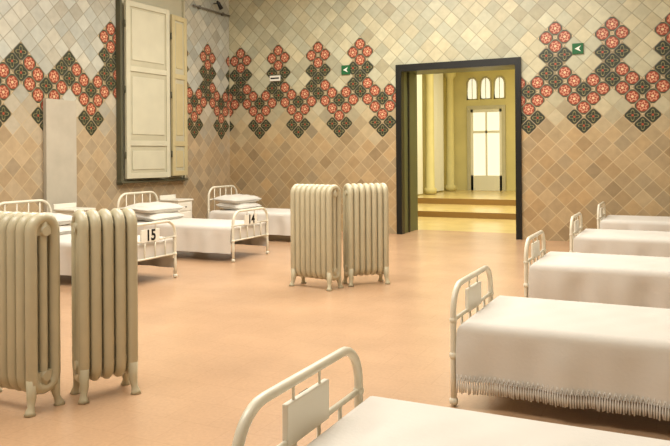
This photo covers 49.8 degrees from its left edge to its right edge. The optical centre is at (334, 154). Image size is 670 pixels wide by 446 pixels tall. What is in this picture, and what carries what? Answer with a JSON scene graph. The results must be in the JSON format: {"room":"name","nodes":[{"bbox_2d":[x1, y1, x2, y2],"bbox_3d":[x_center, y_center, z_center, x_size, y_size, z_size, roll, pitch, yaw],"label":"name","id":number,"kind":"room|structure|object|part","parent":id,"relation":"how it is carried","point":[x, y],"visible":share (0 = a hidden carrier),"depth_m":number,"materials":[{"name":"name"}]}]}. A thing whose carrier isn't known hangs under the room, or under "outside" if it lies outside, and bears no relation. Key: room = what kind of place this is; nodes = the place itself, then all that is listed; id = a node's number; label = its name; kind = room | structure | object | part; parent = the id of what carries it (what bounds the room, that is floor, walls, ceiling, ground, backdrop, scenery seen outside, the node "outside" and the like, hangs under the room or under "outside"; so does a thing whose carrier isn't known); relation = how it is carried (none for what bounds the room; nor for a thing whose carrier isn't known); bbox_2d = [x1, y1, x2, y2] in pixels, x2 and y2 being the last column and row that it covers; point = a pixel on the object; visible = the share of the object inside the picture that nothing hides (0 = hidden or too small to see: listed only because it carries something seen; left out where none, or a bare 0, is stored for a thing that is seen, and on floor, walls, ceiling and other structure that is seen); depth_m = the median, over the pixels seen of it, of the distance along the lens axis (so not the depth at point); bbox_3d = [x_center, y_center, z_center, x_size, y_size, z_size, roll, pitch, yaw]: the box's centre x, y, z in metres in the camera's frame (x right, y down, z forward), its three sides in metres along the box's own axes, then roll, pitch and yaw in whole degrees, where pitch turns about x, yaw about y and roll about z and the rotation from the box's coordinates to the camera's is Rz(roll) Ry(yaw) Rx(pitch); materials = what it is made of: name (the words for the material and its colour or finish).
{"room":"hospital room","nodes":[
{"label":"hospital room","id":0,"kind":"room"},
{"bbox_2d":[0,217,669,445],"bbox_3d":[1.538,1.589,11.095,11.030,0.200,27.100,0,0,26],"label":"floor","id":1,"kind":"structure","parent":0,"point":[214,336],"depth_m":5.71,"materials":[{"name":"ceramic"}]},
{"bbox_2d":[0,211,64,416],"bbox_3d":[-1.971,0.931,4.403,0.617,1.173,0.286,0,0,26],"label":"radiator","id":2,"kind":"object","parent":1,"relation":"on","point":[30,349],"visible":1,"depth_m":4.26,"materials":[{"name":"metal"}]},
{"bbox_2d":[53,203,95,223],"bbox_3d":[-3.875,1.127,10.773,0.434,0.800,0.440,0,0,26],"label":"base cabinet","id":3,"kind":"object","parent":1,"relation":"on","point":[65,208],"visible":0.23,"depth_m":10.72,"materials":[{"name":"white wood"}]},
{"bbox_2d":[0,199,176,277],"bbox_3d":[-3.117,1.053,8.938,2.156,0.938,1.018,0,0,26],"label":"hospital bed","id":4,"kind":"object","parent":1,"relation":"on","point":[153,249],"visible":0.27,"depth_m":8.72,"materials":[{"name":"white metal"}]},
{"bbox_2d":[44,212,71,224],"bbox_3d":[-3.766,0.831,9.229,0.540,0.158,0.780,3,2,30],"label":"pillow","id":5,"kind":"object","parent":4,"relation":"on","point":[63,219],"depth_m":9.27,"materials":[{"name":"fabric"}]},
{"bbox_2d":[59,224,70,234],"bbox_3d":[-3.739,0.951,9.239,0.540,0.158,0.780,6,3,23],"label":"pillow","id":6,"kind":"object","parent":4,"relation":"on","point":[65,229],"depth_m":9.28,"materials":[{"name":"fabric"}]},
{"bbox_2d":[70,207,140,403],"bbox_3d":[-1.459,0.927,4.577,0.392,1.173,0.286,0,0,-32],"label":"radiator","id":7,"kind":"object","parent":1,"relation":"on","point":[104,257],"visible":1,"depth_m":4.49,"materials":[{"name":"metal"}]},
{"bbox_2d":[159,194,192,217],"bbox_3d":[-2.829,1.120,12.932,0.434,0.800,0.440,0,0,26],"label":"base cabinet","id":8,"kind":"object","parent":1,"relation":"on","point":[186,203],"visible":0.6,"depth_m":12.86,"materials":[{"name":"white wood"}]},
{"bbox_2d":[117,191,268,261],"bbox_3d":[-2.177,1.046,11.016,2.156,0.938,1.019,0,0,26],"label":"hospital bed","id":9,"kind":"object","parent":1,"relation":"on","point":[193,234],"visible":0.83,"depth_m":10.60,"materials":[{"name":"white fabric"}]},
{"bbox_2d":[124,202,183,213],"bbox_3d":[-2.826,0.825,11.307,0.540,0.158,0.780,3,2,30],"label":"pillow","id":10,"kind":"object","parent":9,"relation":"on","point":[150,207],"depth_m":11.09,"materials":[{"name":"fabric"}]},
{"bbox_2d":[135,211,184,221],"bbox_3d":[-2.798,0.945,11.317,0.540,0.158,0.780,6,3,23],"label":"pillow","id":11,"kind":"object","parent":9,"relation":"on","point":[142,216],"depth_m":11.03,"materials":[{"name":"fabric"}]},
{"bbox_2d":[207,185,290,235],"bbox_3d":[-1.161,1.039,13.135,2.156,0.938,1.018,0,0,26],"label":"hospital bed","id":12,"kind":"object","parent":1,"relation":"on","point":[279,218],"visible":0.45,"depth_m":13.03,"materials":[{"name":"white fabric"}]},
{"bbox_3d":[-1.161,1.039,13.135,2.156,0.938,0.976,0,0,26],"label":"frame","id":13,"kind":"part","parent":12,"relation":"part of","materials":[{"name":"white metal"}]},
{"bbox_2d":[214,194,260,203],"bbox_3d":[-1.810,0.818,13.426,0.540,0.158,0.780,3,2,30],"label":"pillow","id":14,"kind":"object","parent":12,"relation":"on","point":[236,198],"depth_m":13.19,"materials":[{"name":"fabric"}]},
{"bbox_2d":[216,202,261,209],"bbox_3d":[-1.782,0.938,13.436,0.540,0.158,0.780,6,3,23],"label":"pillow","id":15,"kind":"object","parent":12,"relation":"on","point":[225,205],"depth_m":13.14,"materials":[{"name":"fabric"}]},
{"bbox_2d":[289,184,343,290],"bbox_3d":[-0.220,0.919,8.222,0.603,1.173,0.286,0,0,36],"label":"radiator","id":16,"kind":"object","parent":1,"relation":"on","point":[315,209],"visible":1,"depth_m":8.11,"materials":[{"name":"metal"}]},
{"bbox_2d":[342,183,390,286],"bbox_3d":[0.359,0.915,8.408,0.524,1.173,0.286,0,0,-18],"label":"radiator","id":17,"kind":"object","parent":1,"relation":"on","point":[365,206],"visible":1,"depth_m":8.32,"materials":[{"name":"metal"}]},
{"bbox_2d":[232,346,669,445],"bbox_3d":[0.844,1.025,2.162,2.156,0.938,1.014,0,0,26],"label":"hospital bed","id":18,"kind":"object","parent":1,"relation":"on","point":[374,421],"visible":1,"depth_m":2.59,"materials":[{"name":"white fabric"}]},
{"bbox_3d":[0.844,1.025,2.162,2.156,0.938,0.976,0,0,26],"label":"frame","id":19,"kind":"part","parent":18,"relation":"part of","materials":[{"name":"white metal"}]},
{"bbox_2d":[418,190,515,219],"bbox_3d":[4.941,1.323,20.147,5.900,0.285,7.440,0,0,26],"label":"steps","id":20,"kind":"structure","parent":1,"relation":"on","point":[480,204],"depth_m":19.20,"materials":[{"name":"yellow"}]},
{"bbox_2d":[424,74,436,193],"bbox_3d":[2.896,-1.160,22.040,0.440,4.680,0.440,0,0,26],"label":"column","id":21,"kind":"structure","parent":20,"relation":"on","point":[430,188],"depth_m":21.93,"materials":[{"name":"yellow paint"}]},
{"bbox_2d":[444,73,455,190],"bbox_3d":[3.812,-1.167,23.930,0.440,4.680,0.440,0,0,26],"label":"column","id":22,"kind":"structure","parent":20,"relation":"on","point":[450,186],"depth_m":23.83,"materials":[{"name":"yellow paint"}]},
{"bbox_2d":[467,105,505,190],"bbox_3d":[5.068,-0.235,24.158,1.290,2.840,0.100,0,0,26],"label":"door","id":23,"kind":"structure","parent":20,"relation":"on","point":[486,124],"depth_m":24.15,"materials":[{"name":"white glass"}]},
{"bbox_2d":[449,265,669,420],"bbox_3d":[1.851,1.018,4.263,2.156,0.938,1.043,0,0,26],"label":"hospital bed","id":24,"kind":"object","parent":1,"relation":"on","point":[606,351],"visible":1,"depth_m":4.10,"materials":[{"name":"white fabric"}]},
{"bbox_3d":[1.851,1.018,4.263,2.156,0.938,0.976,0,0,26],"label":"frame","id":25,"kind":"part","parent":24,"relation":"part of","materials":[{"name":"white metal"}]},
{"bbox_2d":[523,230,669,308],"bbox_3d":[2.887,1.011,6.538,2.156,0.938,1.012,0,0,26],"label":"hospital bed","id":26,"kind":"object","parent":1,"relation":"on","point":[630,280],"visible":0.96,"depth_m":6.38,"materials":[{"name":"white fabric"}]},
{"bbox_3d":[2.887,1.011,6.538,2.156,0.938,0.976,0,0,26],"label":"frame","id":27,"kind":"part","parent":26,"relation":"part of","materials":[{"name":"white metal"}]},
{"bbox_2d":[569,212,669,256],"bbox_3d":[4.019,1.003,8.735,2.156,0.938,1.014,0,0,26],"label":"hospital bed","id":28,"kind":"object","parent":1,"relation":"on","point":[597,241],"visible":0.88,"depth_m":8.61,"materials":[{"name":"white fabric"}]},
{"bbox_3d":[4.019,1.003,8.735,2.156,0.938,0.976,0,0,26],"label":"frame","id":29,"kind":"part","parent":28,"relation":"part of","materials":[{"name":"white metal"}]},
{"bbox_2d":[597,201,669,231],"bbox_3d":[5.107,0.995,10.819,2.156,0.938,1.019,0,0,26],"label":"hospital bed","id":30,"kind":"object","parent":1,"relation":"on","point":[616,222],"visible":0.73,"depth_m":10.74,"materials":[{"name":"white fabric"}]},
{"bbox_3d":[5.107,0.995,10.819,2.156,0.938,0.976,0,0,26],"label":"frame","id":31,"kind":"part","parent":30,"relation":"part of","materials":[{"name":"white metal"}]},
{"bbox_2d":[418,73,446,194],"bbox_3d":[1.556,-1.011,20.190,0.200,5.000,10.300,0,0,26],"label":"wall","id":32,"kind":"structure","parent":0,"point":[423,75],"depth_m":22.59,"materials":[{"name":"yellow paint"}]},
{"bbox_2d":[417,75,422,193],"bbox_3d":[2.265,-0.846,21.180,0.210,4.020,1.500,0,0,26],"label":"panel","id":33,"kind":"object","parent":32,"relation":"attached to","point":[419,77],"visible":0.16,"depth_m":21.57,"materials":[{"name":"white paint"}]},
{"bbox_2d":[434,73,443,190],"bbox_3d":[3.181,-0.852,23.070,0.210,4.020,1.500,0,0,26],"label":"panel","id":34,"kind":"object","parent":32,"relation":"attached to","point":[438,78],"visible":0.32,"depth_m":23.14,"materials":[{"name":"white paint"}]},
{"bbox_2d":[453,69,515,190],"bbox_3d":[6.590,-1.046,23.584,6.300,5.000,0.200,0,0,26],"label":"wall","id":35,"kind":"structure","parent":0,"point":[460,80],"depth_m":24.35,"materials":[{"name":"yellow paint"}]},
{"bbox_2d":[466,76,504,99],"bbox_3d":[5.049,-2.252,24.182,1.320,0.768,0.052,0,0,26],"label":"lights","id":36,"kind":"object","parent":35,"relation":"attached to","point":[499,81],"visible":1,"depth_m":24.17,"materials":[{"name":"glass"}]},
{"bbox_3d":[2.654,-1.169,13.436,11.030,5.300,0.896,0,0,26],"label":"masonry","id":37,"kind":"object","parent":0,"visible":0},
{"bbox_2d":[229,0,398,233],"bbox_3d":[-0.508,-1.146,14.467,3.840,5.300,0.001,0,0,26],"label":"tiles","id":38,"kind":"structure","parent":37,"relation":"attached to","point":[316,124],"depth_m":14.46,"materials":[{"name":"beige tile"}]},
{"bbox_2d":[270,75,279,80],"bbox_3d":[-1.229,-1.571,14.797,0.240,0.110,0.032,0,0,26],"label":"notice sign","id":39,"kind":"object","parent":38,"relation":"attached to","point":[277,77],"visible":1,"depth_m":14.78,"materials":[{"name":"white"}]},
{"bbox_2d":[341,65,349,74],"bbox_3d":[0.210,-1.661,14.099,0.180,0.180,0.032,0,0,26],"label":"exit sign","id":40,"kind":"object","parent":38,"relation":"attached to","point":[345,69],"visible":1,"depth_m":14.09,"materials":[{"name":"green plastic"}]},
{"bbox_2d":[399,0,517,64],"bbox_3d":[2.208,-2.725,13.145,2.220,2.180,0.001,0,0,26],"label":"tiles","id":41,"kind":"structure","parent":37,"relation":"attached to","point":[430,31],"depth_m":13.14,"materials":[{"name":"beige tile"}]},
{"bbox_2d":[395,57,521,239],"bbox_3d":[2.232,-0.111,13.170,2.330,3.190,0.150,0,0,26],"label":"frame","id":42,"kind":"object","parent":37,"relation":"attached to","point":[512,61],"visible":1,"depth_m":13.19,"materials":[{"name":"black wood"}]},
{"bbox_2d":[404,66,514,232],"bbox_3d":[2.444,-0.077,13.595,2.220,3.120,0.800,0,0,26],"label":"lining","id":43,"kind":"object","parent":37,"relation":"attached to","point":[410,78],"visible":0.43,"depth_m":14.02,"materials":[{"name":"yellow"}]},
{"bbox_2d":[518,0,669,240],"bbox_3d":[5.183,-1.186,11.708,4.370,5.300,0.001,0,0,26],"label":"tiles","id":44,"kind":"structure","parent":37,"relation":"attached to","point":[596,121],"depth_m":12.12,"materials":[{"name":"beige tile"}]},
{"bbox_2d":[572,43,582,53],"bbox_3d":[4.106,-1.799,12.210,0.180,0.180,0.032,0,0,26],"label":"exit sign","id":45,"kind":"object","parent":44,"relation":"attached to","point":[577,48],"visible":1,"depth_m":12.20,"materials":[{"name":"green plastic"}]},
{"bbox_3d":[-5.731,-1.110,8.442,0.296,5.300,15.400,0,0,26],"label":"masonry","id":46,"kind":"object","parent":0,"visible":0},
{"bbox_2d":[43,98,76,212],"bbox_3d":[-4.222,0.340,11.105,0.070,2.380,0.600,0,0,26],"label":"trim","id":47,"kind":"structure","parent":46,"relation":"attached to","point":[59,116],"depth_m":11.05,"materials":[{"name":"paint"}]},
{"bbox_2d":[0,0,229,218],"bbox_3d":[-5.594,-1.111,8.375,0.001,5.300,15.400,0,0,26],"label":"tiles","id":48,"kind":"structure","parent":46,"relation":"attached to","point":[50,49],"depth_m":11.71,"materials":[{"name":"beige tile"}]},
{"bbox_2d":[116,0,187,184],"bbox_3d":[-3.269,-1.362,13.026,0.130,3.730,1.840,0,0,26],"label":"window frame","id":49,"kind":"structure","parent":48,"relation":"attached to","point":[175,7],"depth_m":12.35,"materials":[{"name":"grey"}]},
{"bbox_2d":[124,0,170,178],"bbox_3d":[-3.297,-1.117,12.700,0.050,3.040,1.086,0,0,30],"label":"window shutter","id":50,"kind":"object","parent":49,"relation":"attached to","point":[146,27],"visible":1,"depth_m":12.66,"materials":[{"name":"paint"}]},
{"bbox_2d":[170,14,187,175],"bbox_3d":[-2.911,-1.100,13.452,0.050,2.960,0.526,0,0,20],"label":"leaf","id":51,"kind":"object","parent":49,"relation":"attached to","point":[178,25],"visible":1,"depth_m":13.43,"materials":[{"name":"paint"}]},
{"bbox_2d":[193,4,229,16],"bbox_3d":[-2.511,-2.933,14.682,0.070,0.060,1.250,0,0,26],"label":"conduit pipe","id":52,"kind":"object","parent":48,"relation":"attached to","point":[197,6],"visible":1,"depth_m":14.60,"materials":[{"name":"grey metal"}]},
{"bbox_2d":[213,0,222,9],"bbox_3d":[-2.388,-3.059,14.773,0.210,0.194,0.104,0,0,-3],"label":"spotlight","id":53,"kind":"object","parent":48,"relation":"attached to","point":[218,3],"visible":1,"depth_m":14.74,"materials":[{"name":"black metal"}]}
]}

